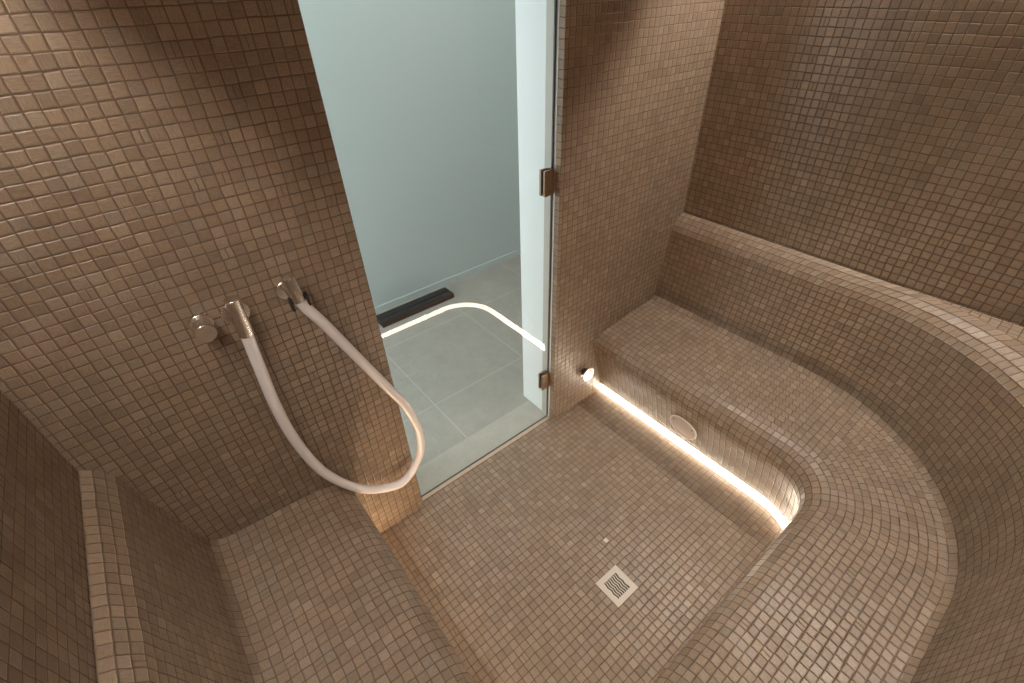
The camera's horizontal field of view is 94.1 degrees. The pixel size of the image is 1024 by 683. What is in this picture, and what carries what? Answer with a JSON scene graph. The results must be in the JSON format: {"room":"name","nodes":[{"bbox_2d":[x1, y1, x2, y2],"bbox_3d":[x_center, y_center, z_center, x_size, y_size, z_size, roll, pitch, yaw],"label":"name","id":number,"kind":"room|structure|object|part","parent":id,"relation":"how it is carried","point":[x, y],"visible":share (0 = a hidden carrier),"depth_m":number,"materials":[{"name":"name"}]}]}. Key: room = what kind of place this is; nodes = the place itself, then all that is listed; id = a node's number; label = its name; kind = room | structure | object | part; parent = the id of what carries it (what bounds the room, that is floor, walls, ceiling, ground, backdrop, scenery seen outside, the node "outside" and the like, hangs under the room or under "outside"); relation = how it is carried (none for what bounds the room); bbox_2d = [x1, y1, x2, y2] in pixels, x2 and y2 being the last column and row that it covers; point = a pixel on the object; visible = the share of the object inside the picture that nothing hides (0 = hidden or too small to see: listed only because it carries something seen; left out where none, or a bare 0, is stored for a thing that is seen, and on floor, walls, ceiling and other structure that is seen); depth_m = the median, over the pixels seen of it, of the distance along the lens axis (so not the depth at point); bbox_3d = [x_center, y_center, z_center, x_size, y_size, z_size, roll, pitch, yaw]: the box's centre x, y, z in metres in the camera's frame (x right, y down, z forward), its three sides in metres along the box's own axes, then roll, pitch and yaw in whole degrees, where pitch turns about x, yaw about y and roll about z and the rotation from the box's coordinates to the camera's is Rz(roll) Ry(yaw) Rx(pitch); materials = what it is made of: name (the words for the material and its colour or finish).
{"room":"spa","nodes":[
{"label":"spa","id":0,"kind":"room"},
{"bbox_2d":[0,389,96,682],"bbox_3d":[-0.502,0.513,0.408,0.100,2.080,1.573,-27,44,-29],"label":"wall","id":1,"kind":"structure","parent":0,"point":[46,635],"depth_m":0.75,"materials":[{"name":"brown tile"}]},
{"bbox_2d":[0,0,724,539],"bbox_3d":[-0.166,-0.365,1.524,2.408,2.080,0.215,-27,44,-29],"label":"wall","id":2,"kind":"structure","parent":0,"point":[162,162],"depth_m":1.07,"materials":[{"name":"brown tile"}]},
{"bbox_2d":[188,314,217,342],"bbox_3d":[-0.678,-0.028,1.046,0.049,0.049,0.054,-27,44,-29],"label":"handle","id":3,"kind":"object","parent":2,"relation":"attached to","point":[202,326],"visible":1,"depth_m":1.03,"materials":[{"name":"silver metal"}]},
{"bbox_2d":[221,295,253,338],"bbox_3d":[-0.618,-0.061,1.072,0.060,0.098,0.066,-27,44,-29],"label":"outlet","id":4,"kind":"object","parent":2,"relation":"attached to","point":[236,312],"visible":1,"depth_m":1.06,"materials":[{"name":"silver metal"}]},
{"bbox_2d":[275,274,310,311],"bbox_3d":[-0.522,-0.122,1.122,0.056,0.085,0.068,-27,44,-29],"label":"holder","id":5,"kind":"object","parent":2,"relation":"attached to","point":[288,288],"visible":1,"depth_m":1.11,"materials":[{"name":"silver metal"}]},
{"bbox_2d":[241,298,424,493],"bbox_3d":[-0.465,0.201,1.400,0.391,0.868,0.044,-27,44,-29],"label":"hose","id":6,"kind":"object","parent":5,"relation":"hanging from","point":[250,344],"visible":0.98,"depth_m":1.32,"materials":[{"name":"beige rubber"}]},
{"bbox_2d":[416,400,545,495],"bbox_3d":[-0.145,0.477,2.158,0.707,0.031,0.139,-27,44,-29],"label":"threshold","id":7,"kind":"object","parent":2,"relation":"attached to","point":[448,463],"depth_m":2.14,"materials":[{"name":"grey stone"}]},
{"bbox_2d":[422,416,549,500],"bbox_3d":[-0.097,0.513,2.110,0.707,0.031,0.015,-27,44,-29],"label":"trim","id":8,"kind":"structure","parent":2,"relation":"attached to","point":[547,417],"depth_m":2.08,"materials":[{"name":"silver stone"}]},
{"bbox_2d":[421,0,556,496],"bbox_3d":[-0.134,-0.292,1.497,0.702,1.992,0.027,-27,44,-29],"label":"door","id":9,"kind":"structure","parent":2,"relation":"in","point":[546,175],"depth_m":1.59,"materials":[{"name":"clear glass"}]},
{"bbox_3d":[0.133,0.169,2.118,0.035,0.086,0.009,-27,44,-29],"label":"plate","id":10,"kind":"part","parent":9,"relation":"part of","materials":[{"name":"brown metal"}]},
{"bbox_3d":[0.106,-0.529,1.577,0.035,0.086,0.009,-27,44,-29],"label":"plate","id":11,"kind":"part","parent":9,"relation":"part of","materials":[{"name":"brown metal"}]},
{"bbox_2d":[542,0,553,413],"bbox_3d":[0.125,-0.443,1.682,0.002,1.989,0.033,-27,44,-29],"label":"trim","id":12,"kind":"structure","parent":2,"relation":"attached to","point":[549,3],"depth_m":1.55,"materials":[{"name":"clear glass"}]},
{"bbox_2d":[579,366,593,380],"bbox_3d":[0.348,0.147,2.223,0.070,0.070,0.030,-27,44,-29],"label":"cap","id":13,"kind":"object","parent":2,"relation":"attached to","point":[586,373],"visible":1,"depth_m":2.21,"materials":[{"name":"silver metal"}]},
{"bbox_2d":[298,0,519,307],"bbox_3d":[-0.824,-1.266,2.343,4.800,2.660,0.100,-27,44,-29],"label":"wall","id":14,"kind":"structure","parent":0,"point":[419,97],"depth_m":2.67,"materials":[{"name":"white paint"}]},
{"bbox_2d":[375,249,520,312],"bbox_3d":[-0.752,-0.253,3.075,4.800,0.038,0.008,-27,44,-29],"label":"baseboard","id":15,"kind":"structure","parent":14,"relation":"attached to","point":[392,303],"depth_m":3.25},
{"bbox_2d":[376,254,527,467],"bbox_3d":[-0.368,0.067,2.724,4.800,0.060,1.228,-27,44,-29],"label":"floor","id":16,"kind":"structure","parent":0,"point":[457,361],"depth_m":2.64,"materials":[{"name":"grey tile"}]},
{"bbox_2d":[376,287,453,327],"bbox_3d":[-0.615,-0.223,3.035,0.520,0.031,0.110,-27,44,-29],"label":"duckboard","id":17,"kind":"object","parent":16,"relation":"on","point":[413,307],"visible":0.88,"depth_m":3.01,"materials":[{"name":"black wood"}]},
{"bbox_2d":[380,390,781,682],"bbox_3d":[0.422,0.888,1.625,2.408,0.060,1.591,-27,44,-29],"label":"floor","id":18,"kind":"structure","parent":0,"point":[508,557],"depth_m":1.75,"materials":[{"name":"brown tile"}]},
{"bbox_2d":[78,470,474,682],"bbox_3d":[-0.279,0.854,0.963,0.505,0.848,1.471,-27,44,-29],"label":"tiled bench","id":19,"kind":"object","parent":18,"relation":"on","point":[310,591],"visible":1,"depth_m":1.14,"materials":[{"name":"brown tile"}]},
{"bbox_3d":[-0.440,0.759,0.730,0.107,0.403,1.471,-27,44,-29],"label":"backrest","id":20,"kind":"part","parent":19,"relation":"part of","materials":[{"name":"brown tile"}]},
{"bbox_3d":[-0.231,0.992,1.112,0.398,0.445,1.471,-27,44,-29],"label":"seat","id":21,"kind":"part","parent":19,"relation":"part of","materials":[{"name":"brown tile"}]},
{"bbox_2d":[596,565,637,607],"bbox_3d":[0.361,0.840,1.638,0.102,0.004,0.102,-27,44,-29],"label":"floor drain","id":22,"kind":"object","parent":18,"relation":"on","point":[615,584],"visible":1,"depth_m":1.64,"materials":[{"name":"metal"}]},
{"bbox_2d":[599,384,787,529],"bbox_3d":[0.659,0.748,1.725,0.727,0.023,1.633,5,38,9],"label":"light strip","id":23,"kind":"object","parent":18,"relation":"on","point":[767,504],"visible":0.52,"depth_m":2.04,"materials":[{"name":"white plastic"}]},
{"bbox_2d":[594,212,1023,682],"bbox_3d":[0.422,0.505,1.407,2.107,0.812,1.471,-27,44,-29],"label":"tiled bench","id":24,"kind":"object","parent":18,"relation":"on","point":[883,420],"visible":1,"depth_m":1.46,"materials":[{"name":"brown tile"}]},
{"bbox_2d":[670,415,696,439],"bbox_3d":[0.717,0.359,2.000,0.038,0.129,0.132,-27,44,-29],"label":"speaker cover","id":25,"kind":"object","parent":24,"relation":"attached to","point":[684,428],"visible":1,"depth_m":1.99,"materials":[{"name":"white plastic"}]},
{"bbox_2d":[684,0,1023,326],"bbox_3d":[1.293,-0.419,1.520,0.100,2.080,1.573,-27,44,-29],"label":"wall","id":26,"kind":"structure","parent":0,"point":[881,139],"depth_m":1.49,"materials":[{"name":"brown tile"}]}
]}

